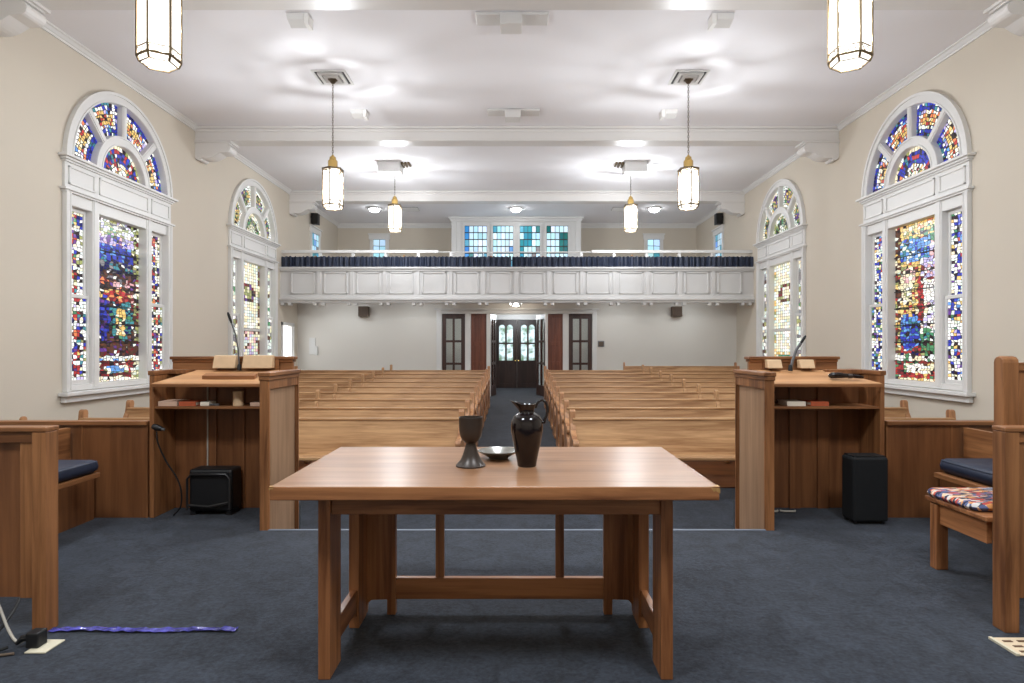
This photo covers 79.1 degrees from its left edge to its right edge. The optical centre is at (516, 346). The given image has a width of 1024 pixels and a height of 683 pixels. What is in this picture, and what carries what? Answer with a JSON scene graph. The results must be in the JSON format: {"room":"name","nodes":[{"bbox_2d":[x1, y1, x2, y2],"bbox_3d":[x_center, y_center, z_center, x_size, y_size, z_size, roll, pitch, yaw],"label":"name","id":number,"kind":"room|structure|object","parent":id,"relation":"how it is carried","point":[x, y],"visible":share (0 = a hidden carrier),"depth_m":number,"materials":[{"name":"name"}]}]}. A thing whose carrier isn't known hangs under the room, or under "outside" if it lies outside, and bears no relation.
{"room":"house of worship","nodes":[
{"label":"house of worship","id":0,"kind":"room"},
{"bbox_2d":[0,27,337,419],"bbox_3d":[-5.990,-0.967,8.600,0.300,6.070,23.200,0,0,0],"label":"wall","id":1,"kind":"structure","parent":0,"point":[43,79],"depth_m":7.86,"materials":[{"name":"beige paint"}]},
{"bbox_2d":[0,0,50,36],"bbox_3d":[-5.510,-3.561,6.720,0.660,0.345,0.340,0,0,0],"label":"corbel","id":2,"kind":"object","parent":1,"relation":"attached to","point":[16,16],"visible":1,"depth_m":6.68,"materials":[{"name":"white paint"}]},
{"bbox_2d":[58,91,177,402],"bbox_3d":[-5.860,-1.485,9.180,0.300,4.406,2.600,0,0,0],"label":"window","id":3,"kind":"structure","parent":1,"relation":"in","point":[117,190],"depth_m":9.08,"materials":[{"name":"multicoloured glass"}]},
{"bbox_2d":[40,20,338,226],"bbox_3d":[-5.798,-3.957,8.600,0.085,0.090,23.200,0,0,0],"label":"crown molding","id":4,"kind":"structure","parent":1,"relation":"attached to","point":[48,27],"depth_m":9.43,"materials":[{"name":"white paint"}]},
{"bbox_2d":[194,141,238,164],"bbox_3d":[-5.510,-3.561,11.380,0.660,0.345,0.340,0,0,0],"label":"corbel","id":5,"kind":"object","parent":1,"relation":"attached to","point":[206,152],"visible":1,"depth_m":11.24,"materials":[{"name":"white paint"}]},
{"bbox_2d":[226,179,280,355],"bbox_3d":[-5.860,-1.485,13.750,0.300,4.406,2.600,0,0,0],"label":"window","id":6,"kind":"structure","parent":1,"relation":"in","point":[253,244],"depth_m":13.79,"materials":[{"name":"white paint"}]},
{"bbox_2d":[281,322,294,365],"bbox_3d":[-5.875,-0.042,15.770,0.170,1.160,0.860,0,0,0],"label":"window","id":7,"kind":"structure","parent":1,"relation":"in","point":[287,331],"depth_m":16.05,"materials":[{"name":"glass"}]},
{"bbox_2d":[289,201,318,216],"bbox_3d":[-5.510,-3.561,16.040,0.660,0.345,0.340,0,0,0],"label":"corbel","id":8,"kind":"object","parent":1,"relation":"attached to","point":[296,208],"visible":1,"depth_m":15.90,"materials":[{"name":"white paint"}]},
{"bbox_2d":[309,224,322,256],"bbox_3d":[-5.810,-2.867,17.900,0.100,1.170,0.940,0,0,0],"label":"window","id":9,"kind":"structure","parent":1,"relation":"in","point":[315,233],"depth_m":17.84,"materials":[{"name":"white paint"}]},
{"bbox_2d":[0,388,1023,682],"bbox_3d":[0.000,1.665,8.600,11.680,0.693,23.200,0,0,0],"label":"floor","id":10,"kind":"structure","parent":0,"point":[821,596],"depth_m":3.12,"materials":[{"name":"blue carpet"}]},
{"bbox_2d":[0,425,58,631],"bbox_3d":[-2.885,0.844,2.896,1.431,0.948,0.088,0,0,0],"label":"desk","id":11,"kind":"object","parent":10,"relation":"on","point":[28,453],"visible":0.91,"depth_m":2.87,"materials":[{"name":"brown wood"}]},
{"bbox_2d":[24,639,64,653],"bbox_3d":[-2.070,1.313,2.720,0.090,0.007,0.120,0,0,0],"label":"floor plate","id":12,"kind":"object","parent":10,"relation":"on","point":[51,643],"visible":0.76,"depth_m":2.70,"materials":[{"name":"beige"}]},
{"bbox_2d":[15,628,46,647],"bbox_3d":[-2.137,1.276,2.720,0.115,0.067,0.060,0,0,0],"label":"plug","id":13,"kind":"object","parent":12,"relation":"on","point":[37,637],"visible":1,"depth_m":2.70,"materials":[{"name":"black plastic"}]},
{"bbox_2d":[0,420,148,517],"bbox_3d":[-4.075,0.945,4.808,2.450,0.747,0.085,0,0,0],"label":"partition","id":14,"kind":"object","parent":10,"relation":"on","point":[120,448],"visible":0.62,"depth_m":4.79,"materials":[{"name":"brown wood"}]},
{"bbox_2d":[58,428,99,533],"bbox_3d":[-3.208,0.968,3.925,0.505,0.700,1.650,0,0,0],"label":"bench","id":15,"kind":"object","parent":10,"relation":"on","point":[76,495],"visible":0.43,"depth_m":4.57,"materials":[{"name":"brown wood"}]},
{"bbox_2d":[58,460,97,482],"bbox_3d":[-3.180,0.843,3.810,0.460,0.089,1.220,0,0,0],"label":"bench cushion","id":16,"kind":"object","parent":15,"relation":"on","point":[67,469],"visible":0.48,"depth_m":4.21,"materials":[{"name":"blue fabric"}]},
{"bbox_2d":[49,626,238,632],"bbox_3d":[-1.730,1.308,2.875,0.860,0.011,0.051,0,0,0],"label":"tape","id":17,"kind":"object","parent":10,"relation":"on","point":[225,628],"visible":1,"depth_m":2.87,"materials":[{"name":"plastic"}]},
{"bbox_2d":[186,466,240,514],"bbox_3d":[-2.405,1.138,4.923,0.350,0.360,0.215,0,0,0],"label":"speaker","id":18,"kind":"object","parent":10,"relation":"on","point":[212,488],"visible":1,"depth_m":4.85,"materials":[{"name":"black plastic"}]},
{"bbox_2d":[148,355,300,530],"bbox_3d":[-2.317,0.941,4.857,1.085,1.745,0.805,0,0,0],"label":"pulpit","id":19,"kind":"object","parent":10,"relation":"on","point":[263,440],"visible":0.84,"depth_m":5.04,"materials":[{"name":"brown wood"}]},
{"bbox_2d":[155,403,259,408],"bbox_3d":[-2.329,0.470,4.925,0.942,0.020,0.270,0,0,0],"label":"shelf","id":20,"kind":"object","parent":19,"relation":"attached to","point":[222,405],"depth_m":4.79,"materials":[{"name":"brown wood"}]},
{"bbox_2d":[78,409,464,460],"bbox_3d":[-2.947,1.214,7.219,4.624,0.994,0.602,0,0,0],"label":"pew","id":21,"kind":"object","parent":10,"relation":"on","point":[318,437],"visible":0.17,"depth_m":7.38,"materials":[{"name":"brown wood"}]},
{"bbox_2d":[269,447,719,679],"bbox_3d":[-0.085,0.922,2.810,1.703,0.791,0.944,0,0,0],"label":"table","id":22,"kind":"object","parent":10,"relation":"on","point":[372,485],"visible":0.98,"depth_m":2.63,"materials":[{"name":"brown wood"}]},
{"bbox_2d":[456,416,485,468],"bbox_3d":[-0.205,0.419,2.750,0.132,0.218,0.132,0,0,0],"label":"chalice","id":23,"kind":"object","parent":22,"relation":"on","point":[470,427],"visible":1,"depth_m":2.71,"materials":[{"name":"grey metal"}]},
{"bbox_2d":[459,416,482,443],"bbox_3d":[-0.205,0.368,2.750,0.107,0.116,0.107,0,0,0],"label":"cup","id":24,"kind":"object","parent":23,"relation":"on","point":[470,427],"depth_m":2.71,"materials":[{"name":"brown metal"}]},
{"bbox_2d":[478,447,514,459],"bbox_3d":[-0.088,0.509,2.950,0.198,0.038,0.198,0,0,0],"label":"paten","id":25,"kind":"object","parent":22,"relation":"on","point":[496,453],"visible":0.92,"depth_m":2.98,"materials":[{"name":"metal"}]},
{"bbox_2d":[510,399,548,467],"bbox_3d":[0.045,0.379,2.751,0.144,0.299,0.142,0,0,-44],"label":"pitcher","id":26,"kind":"object","parent":22,"relation":"on","point":[526,425],"visible":1,"depth_m":2.71,"materials":[{"name":"brown ceramic"}]},
{"bbox_2d":[268,529,765,530],"bbox_3d":[0.000,1.331,4.465,3.580,0.034,0.024,0,0,0],"label":"trim","id":27,"kind":"structure","parent":10,"relation":"attached to","point":[269,529],"depth_m":4.45,"materials":[{"name":"grey"}]},
{"bbox_2d":[623,362,736,369],"bbox_3d":[4.130,0.865,15.485,2.867,0.959,0.590,0,0,0],"label":"pew","id":28,"kind":"object","parent":10,"relation":"on","point":[735,363],"visible":0.24,"depth_m":15.66,"materials":[{"name":"brown wood"}]},
{"bbox_2d":[569,409,955,460],"bbox_3d":[2.947,1.214,7.219,4.624,0.994,0.602,0,0,0],"label":"pew","id":29,"kind":"object","parent":10,"relation":"on","point":[687,439],"visible":0.3,"depth_m":7.37,"materials":[{"name":"brown wood"}]},
{"bbox_2d":[733,356,885,530],"bbox_3d":[2.309,0.946,4.857,1.068,1.735,0.805,0,0,0],"label":"lectern","id":30,"kind":"object","parent":10,"relation":"on","point":[786,456],"visible":0.87,"depth_m":5.06,"materials":[{"name":"brown wood"}]},
{"bbox_2d":[774,403,878,408],"bbox_3d":[2.329,0.470,4.925,0.942,0.020,0.270,0,0,0],"label":"shelf","id":31,"kind":"object","parent":30,"relation":"attached to","point":[831,405],"depth_m":4.79,"materials":[{"name":"brown wood"}]},
{"bbox_2d":[842,453,887,523],"bbox_3d":[2.623,1.065,4.678,0.265,0.507,0.175,0,0,0],"label":"subwoofer","id":32,"kind":"object","parent":10,"relation":"on","point":[864,475],"visible":1,"depth_m":4.59,"materials":[{"name":"black plastic"}]},
{"bbox_2d":[885,420,993,517],"bbox_3d":[4.075,0.945,4.808,2.450,0.747,0.085,0,0,0],"label":"partition","id":33,"kind":"object","parent":10,"relation":"on","point":[914,449],"visible":0.48,"depth_m":4.79,"materials":[{"name":"brown wood"}]},
{"bbox_2d":[934,428,992,539],"bbox_3d":[3.208,0.968,4.300,0.505,0.700,0.900,0,0,0],"label":"bench","id":34,"kind":"object","parent":10,"relation":"on","point":[977,443],"visible":0.31,"depth_m":4.56,"materials":[{"name":"brown wood"}]},
{"bbox_2d":[940,458,992,486],"bbox_3d":[3.195,0.838,4.145,0.430,0.099,0.550,0,0,0],"label":"bench cushion","id":35,"kind":"object","parent":34,"relation":"on","point":[980,470],"visible":0.56,"depth_m":4.16,"materials":[{"name":"blue fabric"}]},
{"bbox_2d":[925,356,1023,569],"bbox_3d":[2.950,0.683,3.510,0.960,1.270,0.500,0,0,0],"label":"chair","id":36,"kind":"object","parent":10,"relation":"on","point":[1008,371],"visible":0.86,"depth_m":3.32,"materials":[{"name":"brown wood"}]},
{"bbox_2d":[927,487,992,511],"bbox_3d":[2.930,0.873,3.560,0.940,0.045,0.420,0,0,0],"label":"seat cushion","id":37,"kind":"object","parent":36,"relation":"on","point":[980,499],"visible":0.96,"depth_m":3.55,"materials":[{"name":"fabric"}]},
{"bbox_2d":[988,636,1023,655],"bbox_3d":[2.274,1.312,2.720,0.292,0.010,0.160,0,0,0],"label":"floor vent","id":38,"kind":"object","parent":10,"relation":"in","point":[1015,645],"visible":1,"depth_m":2.74,"materials":[{"name":"beige"}]},
{"bbox_2d":[992,425,1023,632],"bbox_3d":[2.965,0.844,2.896,1.431,0.948,0.088,0,0,0],"label":"desk","id":39,"kind":"object","parent":10,"relation":"on","point":[1008,440],"visible":1,"depth_m":2.86,"materials":[{"name":"brown wood"}]},
{"bbox_2d":[449,217,583,256],"bbox_3d":[-0.025,-2.742,19.610,4.150,2.520,1.180,0,0,0],"label":"window frame","id":40,"kind":"structure","parent":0,"point":[457,223],"depth_m":19.12,"materials":[{"name":"white paint"}]},
{"bbox_2d":[463,224,488,256],"bbox_3d":[-1.269,-3.097,19.080,0.810,1.390,0.080,0,0,0],"label":"window","id":41,"kind":"structure","parent":40,"relation":"in","point":[475,236],"depth_m":19.09,"materials":[{"name":"glass"}]},
{"bbox_2d":[491,224,514,266],"bbox_3d":[-0.427,-3.097,19.080,0.746,1.390,0.080,0,0,0],"label":"window","id":42,"kind":"structure","parent":40,"relation":"in","point":[502,235],"depth_m":19.09,"materials":[{"name":"glass"}]},
{"bbox_2d":[518,224,541,256],"bbox_3d":[0.398,-3.097,19.080,0.743,1.390,0.080,0,0,0],"label":"window","id":43,"kind":"structure","parent":40,"relation":"in","point":[529,235],"depth_m":19.09,"materials":[{"name":"glass"}]},
{"bbox_2d":[545,224,569,256],"bbox_3d":[1.240,-3.097,19.080,0.781,1.390,0.080,0,0,0],"label":"window","id":44,"kind":"structure","parent":40,"relation":"in","point":[557,236],"depth_m":19.09,"materials":[{"name":"glass"}]},
{"bbox_2d":[42,10,991,222],"bbox_3d":[0.000,-4.102,8.600,12.280,0.200,23.800,0,0,0],"label":"ceiling","id":45,"kind":"structure","parent":0,"point":[239,67],"depth_m":9.38,"materials":[{"name":"white paint"}]},
{"bbox_2d":[135,0,181,72],"bbox_3d":[-2.730,-3.074,4.730,0.280,1.856,0.321,0,0,0],"label":"pendant lantern","id":46,"kind":"object","parent":45,"relation":"hanging from","point":[158,23],"visible":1,"depth_m":4.65,"materials":[{"name":"white glass"}]},
{"bbox_2d":[286,13,312,30],"bbox_3d":[-2.634,-3.937,7.510,0.271,0.130,0.180,0,0,0],"label":"ceiling spotlight","id":47,"kind":"object","parent":45,"relation":"attached to","point":[296,20],"visible":1,"depth_m":7.46,"materials":[{"name":"white paint"}]},
{"bbox_2d":[310,70,353,84],"bbox_3d":[-2.730,-3.978,9.190,0.500,0.048,0.500,0,0,0],"label":"ceiling vent","id":48,"kind":"object","parent":45,"relation":"in","point":[322,76],"visible":1,"depth_m":9.10,"materials":[{"name":"grey"}]},
{"bbox_2d":[322,78,343,210],"bbox_3d":[-2.730,-3.024,9.190,0.280,1.956,0.321,0,0,0],"label":"pendant lantern","id":49,"kind":"object","parent":45,"relation":"hanging from","point":[332,175],"visible":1,"depth_m":9.11,"materials":[{"name":"white"}]},
{"bbox_2d":[350,109,368,120],"bbox_3d":[-2.674,-3.937,10.510,0.271,0.130,0.180,0,0,0],"label":"ceiling spotlight","id":50,"kind":"object","parent":45,"relation":"attached to","point":[356,113],"visible":1,"depth_m":10.46,"materials":[{"name":"white paint"}]},
{"bbox_2d":[388,176,401,232],"bbox_3d":[-2.730,-3.289,13.850,0.280,1.426,0.321,0,0,0],"label":"pendant lantern","id":51,"kind":"object","parent":45,"relation":"hanging from","point":[394,211],"visible":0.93,"depth_m":13.76,"materials":[{"name":"white"}]},
{"bbox_2d":[378,161,411,175],"bbox_3d":[-2.665,-3.892,13.550,0.670,0.220,0.400,0,0,0],"label":"box","id":52,"kind":"object","parent":45,"relation":"attached to","point":[385,168],"visible":1,"depth_m":13.35,"materials":[{"name":"white paint"}]},
{"bbox_2d":[475,12,548,33],"bbox_3d":[-0.060,-3.922,7.510,0.880,0.160,0.300,0,0,0],"label":"box","id":53,"kind":"object","parent":45,"relation":"attached to","point":[509,22],"visible":1,"depth_m":7.46,"materials":[{"name":"white paint"}]},
{"bbox_2d":[487,109,539,121],"bbox_3d":[-0.060,-3.922,10.510,0.880,0.160,0.300,0,0,0],"label":"box","id":54,"kind":"object","parent":45,"relation":"attached to","point":[511,115],"visible":1,"depth_m":10.43,"materials":[{"name":"white paint"}]},
{"bbox_2d":[195,126,838,145],"bbox_3d":[0.000,-3.868,11.380,11.680,0.268,0.370,0,0,0],"label":"beam","id":55,"kind":"structure","parent":45,"relation":"attached to","point":[239,135],"depth_m":11.24,"materials":[{"name":"white paint"}]},
{"bbox_2d":[36,0,997,9],"bbox_3d":[0.000,-3.868,6.720,11.680,0.268,0.370,0,0,0],"label":"beam","id":56,"kind":"structure","parent":45,"relation":"attached to","point":[49,4],"depth_m":6.76,"materials":[{"name":"white paint"}]},
{"bbox_2d":[289,191,744,203],"bbox_3d":[0.000,-3.868,16.040,11.680,0.268,0.370,0,0,0],"label":"beam","id":57,"kind":"structure","parent":45,"relation":"attached to","point":[349,197],"depth_m":15.90,"materials":[{"name":"white paint"}]},
{"bbox_2d":[614,161,646,175],"bbox_3d":[2.475,-3.892,13.550,0.670,0.220,0.400,0,0,0],"label":"box","id":58,"kind":"object","parent":45,"relation":"attached to","point":[629,168],"visible":1,"depth_m":13.35,"materials":[{"name":"white paint"}]},
{"bbox_2d":[624,178,637,232],"bbox_3d":[2.540,-3.289,13.850,0.280,1.426,0.321,0,0,0],"label":"pendant lantern","id":59,"kind":"object","parent":45,"relation":"hanging from","point":[630,209],"visible":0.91,"depth_m":13.76,"materials":[{"name":"white"}]},
{"bbox_2d":[660,109,677,120],"bbox_3d":[2.574,-3.937,10.510,0.271,0.130,0.180,0,0,0],"label":"ceiling spotlight","id":60,"kind":"object","parent":45,"relation":"attached to","point":[665,113],"visible":1,"depth_m":10.44,"materials":[{"name":"white paint"}]},
{"bbox_2d":[678,78,698,210],"bbox_3d":[2.540,-3.024,9.190,0.280,1.956,0.321,0,0,0],"label":"pendant lantern","id":61,"kind":"object","parent":45,"relation":"hanging from","point":[688,175],"visible":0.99,"depth_m":9.11,"materials":[{"name":"white"}]},
{"bbox_2d":[667,70,709,84],"bbox_3d":[2.540,-3.978,9.190,0.500,0.048,0.500,0,0,0],"label":"ceiling vent","id":62,"kind":"object","parent":45,"relation":"in","point":[698,76],"visible":0.98,"depth_m":9.10,"materials":[{"name":"grey"}]},
{"bbox_2d":[708,13,734,30],"bbox_3d":[2.474,-3.937,7.510,0.271,0.130,0.180,0,0,0],"label":"ceiling spotlight","id":63,"kind":"object","parent":45,"relation":"attached to","point":[716,20],"visible":1,"depth_m":7.45,"materials":[{"name":"white paint"}]},
{"bbox_2d":[827,0,873,72],"bbox_3d":[2.540,-3.074,4.730,0.280,1.856,0.321,0,0,0],"label":"pendant lantern","id":64,"kind":"object","parent":45,"relation":"hanging from","point":[850,23],"visible":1,"depth_m":4.65,"materials":[{"name":"white glass"}]},
{"bbox_2d":[298,303,735,369],"bbox_3d":[0.000,0.143,16.570,11.680,2.750,0.140,0,0,0],"label":"wall","id":65,"kind":"structure","parent":0,"point":[402,336],"depth_m":16.50,"materials":[{"name":"grey paint"}]},
{"bbox_2d":[442,314,464,369],"bbox_3d":[-1.690,0.221,16.552,0.610,2.206,0.045,0,0,0],"label":"door","id":66,"kind":"structure","parent":65,"relation":"in","point":[444,316],"depth_m":16.53,"materials":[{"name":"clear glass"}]},
{"bbox_2d":[471,314,486,369],"bbox_3d":[-1.020,0.221,16.552,0.410,2.206,0.045,0,0,0],"label":"door","id":67,"kind":"structure","parent":65,"relation":"in","point":[478,321],"depth_m":16.55,"materials":[{"name":"brown wood"}]},
{"bbox_2d":[491,314,495,395],"bbox_3d":[-0.661,0.221,16.899,0.045,2.206,0.700,0,0,10],"label":"door","id":68,"kind":"structure","parent":65,"relation":"in","point":[493,317],"depth_m":16.89,"materials":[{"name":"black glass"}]},
{"bbox_2d":[434,308,598,396],"bbox_3d":[-0.010,0.148,16.530,4.380,2.340,0.180,0,0,0],"label":"door frame","id":69,"kind":"structure","parent":65,"relation":"attached to","point":[439,311],"depth_m":16.47,"materials":[{"name":"white paint"}]},
{"bbox_2d":[279,267,754,305],"bbox_3d":[0.000,-1.497,17.700,11.680,0.940,5.000,0,0,0],"label":"balcony","id":70,"kind":"object","parent":65,"relation":"attached to","point":[315,285],"visible":1,"depth_m":15.30,"materials":[{"name":"grey paint"}]},
{"bbox_2d":[281,250,752,256],"bbox_3d":[0.000,-2.177,15.398,11.680,0.450,0.075,0,0,0],"label":"handrail","id":71,"kind":"object","parent":70,"relation":"on","point":[320,252],"visible":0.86,"depth_m":15.36,"materials":[{"name":"white paint"}]},
{"bbox_2d":[281,256,510,266],"bbox_3d":[-2.981,-2.107,15.315,5.683,0.275,0.078,0,0,0],"label":"curtain","id":72,"kind":"object","parent":71,"relation":"hanging from","point":[286,261],"visible":1,"depth_m":15.32,"materials":[{"name":"blue fabric"}]},
{"bbox_2d":[512,256,752,266],"bbox_3d":[2.852,-2.107,15.315,5.946,0.275,0.078,0,0,0],"label":"curtain","id":73,"kind":"object","parent":71,"relation":"hanging from","point":[669,261],"visible":1,"depth_m":15.31,"materials":[{"name":"blue fabric"}]},
{"bbox_2d":[536,314,544,395],"bbox_3d":[0.663,0.221,16.910,0.045,2.206,0.740,0,0,-17],"label":"door","id":74,"kind":"structure","parent":65,"relation":"in","point":[539,388],"depth_m":16.99,"materials":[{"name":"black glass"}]},
{"bbox_2d":[548,314,562,369],"bbox_3d":[1.020,0.221,16.552,0.410,2.206,0.045,0,0,0],"label":"door","id":75,"kind":"structure","parent":65,"relation":"in","point":[555,321],"depth_m":16.53,"materials":[{"name":"brown wood"}]},
{"bbox_2d":[569,314,591,369],"bbox_3d":[1.690,0.221,16.552,0.610,2.206,0.045,0,0,0],"label":"door","id":76,"kind":"structure","parent":65,"relation":"in","point":[571,316],"depth_m":16.53,"materials":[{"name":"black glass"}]},
{"bbox_2d":[338,228,695,256],"bbox_3d":[0.000,-1.242,20.300,11.680,5.520,0.200,0,0,0],"label":"wall","id":77,"kind":"structure","parent":0,"point":[439,239],"depth_m":20.20,"materials":[{"name":"beige paint"}]},
{"bbox_2d":[368,233,390,256],"bbox_3d":[-4.480,-3.012,20.170,0.720,1.360,0.100,0,0,0],"label":"window","id":78,"kind":"structure","parent":77,"relation":"in","point":[378,241],"depth_m":20.16,"materials":[{"name":"white paint"}]},
{"bbox_2d":[337,223,696,227],"bbox_3d":[0.000,-3.937,20.140,11.680,0.130,0.120,0,0,0],"label":"crown molding","id":79,"kind":"structure","parent":77,"relation":"attached to","point":[340,225],"depth_m":20.12,"materials":[{"name":"white paint"}]},
{"bbox_2d":[643,233,664,256],"bbox_3d":[4.450,-3.012,20.170,0.720,1.360,0.100,0,0,0],"label":"window","id":80,"kind":"structure","parent":77,"relation":"in","point":[652,241],"depth_m":20.16,"materials":[{"name":"white paint"}]},
{"bbox_2d":[446,314,587,385],"bbox_3d":[0.000,0.143,18.420,6.400,2.750,3.560,0,0,0],"label":"wall","id":81,"kind":"structure","parent":0,"point":[449,322],"depth_m":20.14,"materials":[{"name":"grey paint"}]},
{"bbox_2d":[496,320,516,387],"bbox_3d":[-0.357,0.221,20.062,0.705,2.206,0.105,0,0,0],"label":"door","id":82,"kind":"structure","parent":81,"relation":"in","point":[506,330],"depth_m":20.07,"materials":[{"name":"black wood"}]},
{"bbox_2d":[496,315,539,384],"bbox_3d":[-0.005,0.138,20.100,1.630,2.360,0.080,0,0,0],"label":"trim","id":83,"kind":"structure","parent":81,"relation":"attached to","point":[498,317],"depth_m":20.06,"materials":[{"name":"white paint"}]},
{"bbox_2d":[517,320,535,387],"bbox_3d":[0.350,0.221,20.062,0.700,2.206,0.105,0,0,0],"label":"door","id":84,"kind":"structure","parent":81,"relation":"in","point":[526,329],"depth_m":20.09,"materials":[{"name":"black wood"}]},
{"bbox_2d":[299,461,734,487],"bbox_3d":[0.000,1.562,11.460,10.400,0.387,7.880,0,0,0],"label":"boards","id":85,"kind":"object","parent":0,"point":[721,473],"depth_m":8.36,"materials":[{"name":"wood"}]},
{"bbox_2d":[123,400,469,446],"bbox_3d":[-2.947,1.176,8.119,4.624,0.994,0.602,0,0,0],"label":"pew","id":86,"kind":"object","parent":85,"relation":"on","point":[131,411],"visible":0.19,"depth_m":8.30,"materials":[{"name":"brown wood"}]},
{"bbox_2d":[299,390,474,462],"bbox_3d":[-2.947,1.138,9.019,4.624,0.994,0.602,0,0,0],"label":"pew","id":87,"kind":"object","parent":85,"relation":"on","point":[317,402],"visible":0.2,"depth_m":9.20,"materials":[{"name":"brown wood"}]},
{"bbox_2d":[299,384,477,446],"bbox_3d":[-2.947,1.101,9.919,4.624,0.994,0.602,0,0,0],"label":"pew","id":88,"kind":"object","parent":85,"relation":"on","point":[335,394],"visible":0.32,"depth_m":10.10,"materials":[{"name":"brown wood"}]},
{"bbox_2d":[299,379,481,415],"bbox_3d":[-2.947,1.063,10.819,4.624,0.994,0.602,0,0,0],"label":"pew","id":89,"kind":"object","parent":85,"relation":"on","point":[349,388],"visible":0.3,"depth_m":11.00,"materials":[{"name":"brown wood"}]},
{"bbox_2d":[299,374,483,428],"bbox_3d":[-2.947,1.025,11.719,4.624,0.994,0.602,0,0,0],"label":"pew","id":90,"kind":"object","parent":85,"relation":"on","point":[362,382],"visible":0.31,"depth_m":11.90,"materials":[{"name":"brown wood"}]},
{"bbox_2d":[294,365,489,408],"bbox_3d":[-2.947,0.912,14.419,4.624,0.994,0.602,0,0,0],"label":"pew","id":91,"kind":"object","parent":85,"relation":"on","point":[391,370],"visible":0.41,"depth_m":14.61,"materials":[{"name":"brown wood"}]},
{"bbox_2d":[299,371,486,420],"bbox_3d":[-2.947,0.987,12.619,4.624,0.994,0.602,0,0,0],"label":"pew","id":92,"kind":"object","parent":85,"relation":"on","point":[373,378],"visible":0.27,"depth_m":12.80,"materials":[{"name":"brown wood"}]},
{"bbox_2d":[299,367,487,414],"bbox_3d":[-2.947,0.949,13.519,4.624,0.994,0.602,0,0,0],"label":"pew","id":93,"kind":"object","parent":85,"relation":"on","point":[382,374],"visible":0.26,"depth_m":13.70,"materials":[{"name":"brown wood"}]},
{"bbox_2d":[546,367,734,402],"bbox_3d":[2.947,0.949,13.519,4.624,0.994,0.602,0,0,0],"label":"pew","id":94,"kind":"object","parent":85,"relation":"on","point":[651,374],"visible":0.27,"depth_m":13.70,"materials":[{"name":"brown wood"}]},
{"bbox_2d":[547,371,734,420],"bbox_3d":[2.947,0.987,12.619,4.624,0.994,0.602,0,0,0],"label":"pew","id":95,"kind":"object","parent":85,"relation":"on","point":[660,378],"visible":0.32,"depth_m":12.80,"materials":[{"name":"brown wood"}]},
{"bbox_2d":[544,365,739,408],"bbox_3d":[2.947,0.912,14.419,4.624,0.994,0.602,0,0,0],"label":"pew","id":96,"kind":"object","parent":85,"relation":"on","point":[642,370],"visible":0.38,"depth_m":14.61,"materials":[{"name":"brown wood"}]},
{"bbox_2d":[550,374,734,428],"bbox_3d":[2.947,1.025,11.719,4.624,0.994,0.602,0,0,0],"label":"pew","id":97,"kind":"object","parent":85,"relation":"on","point":[671,382],"visible":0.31,"depth_m":11.90,"materials":[{"name":"brown wood"}]},
{"bbox_2d":[552,379,734,438],"bbox_3d":[2.947,1.063,10.819,4.624,0.994,0.602,0,0,0],"label":"pew","id":98,"kind":"object","parent":85,"relation":"on","point":[683,388],"visible":0.28,"depth_m":11.00,"materials":[{"name":"brown wood"}]},
{"bbox_2d":[556,384,734,446],"bbox_3d":[2.947,1.101,9.919,4.624,0.994,0.602,0,0,0],"label":"pew","id":99,"kind":"object","parent":85,"relation":"on","point":[698,394],"visible":0.23,"depth_m":10.10,"materials":[{"name":"brown wood"}]},
{"bbox_2d":[559,390,734,462],"bbox_3d":[2.947,1.138,9.019,4.624,0.994,0.602,0,0,0],"label":"pew","id":100,"kind":"object","parent":85,"relation":"on","point":[716,402],"visible":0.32,"depth_m":9.20,"materials":[{"name":"brown wood"}]},
{"bbox_2d":[564,400,910,446],"bbox_3d":[2.947,1.176,8.119,4.624,0.994,0.602,0,0,0],"label":"pew","id":101,"kind":"object","parent":85,"relation":"on","point":[902,411],"visible":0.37,"depth_m":8.30,"materials":[{"name":"brown wood"}]},
{"bbox_2d":[696,27,1023,419],"bbox_3d":[5.990,-0.967,8.600,0.300,6.070,23.200,0,0,0],"label":"wall","id":102,"kind":"structure","parent":0,"point":[985,78],"depth_m":8.31,"materials":[{"name":"beige paint"}]},
{"bbox_2d":[711,224,724,256],"bbox_3d":[5.810,-2.867,17.900,0.100,1.170,0.940,0,0,0],"label":"window","id":103,"kind":"structure","parent":102,"relation":"in","point":[718,233],"depth_m":17.84,"materials":[{"name":"white paint"}]},
{"bbox_2d":[715,201,744,216],"bbox_3d":[5.510,-3.561,16.040,0.660,0.345,0.340,0,0,0],"label":"corbel","id":104,"kind":"object","parent":102,"relation":"attached to","point":[733,208],"visible":1,"depth_m":15.90,"materials":[{"name":"white paint"}]},
{"bbox_2d":[753,179,807,355],"bbox_3d":[5.860,-1.485,13.750,0.300,4.406,2.600,0,0,0],"label":"window","id":105,"kind":"structure","parent":102,"relation":"in","point":[780,244],"depth_m":13.79,"materials":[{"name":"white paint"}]},
{"bbox_2d":[795,141,839,164],"bbox_3d":[5.510,-3.561,11.380,0.660,0.345,0.340,0,0,0],"label":"corbel","id":106,"kind":"object","parent":102,"relation":"attached to","point":[827,152],"visible":1,"depth_m":11.24,"materials":[{"name":"white paint"}]},
{"bbox_2d":[695,20,993,226],"bbox_3d":[5.798,-3.957,8.600,0.085,0.090,23.200,0,0,0],"label":"crown molding","id":107,"kind":"structure","parent":102,"relation":"attached to","point":[984,27],"depth_m":9.43,"materials":[{"name":"white paint"}]},
{"bbox_2d":[856,91,975,402],"bbox_3d":[5.860,-1.485,9.180,0.300,4.406,2.600,0,0,0],"label":"window","id":108,"kind":"structure","parent":102,"relation":"in","point":[917,188],"depth_m":9.07,"materials":[{"name":"multicoloured glass"}]},
{"bbox_2d":[983,0,1023,36],"bbox_3d":[5.510,-3.561,6.720,0.660,0.345,0.340,0,0,0],"label":"corbel","id":109,"kind":"object","parent":102,"relation":"attached to","point":[1007,14],"visible":1,"depth_m":6.71,"materials":[{"name":"white paint"}]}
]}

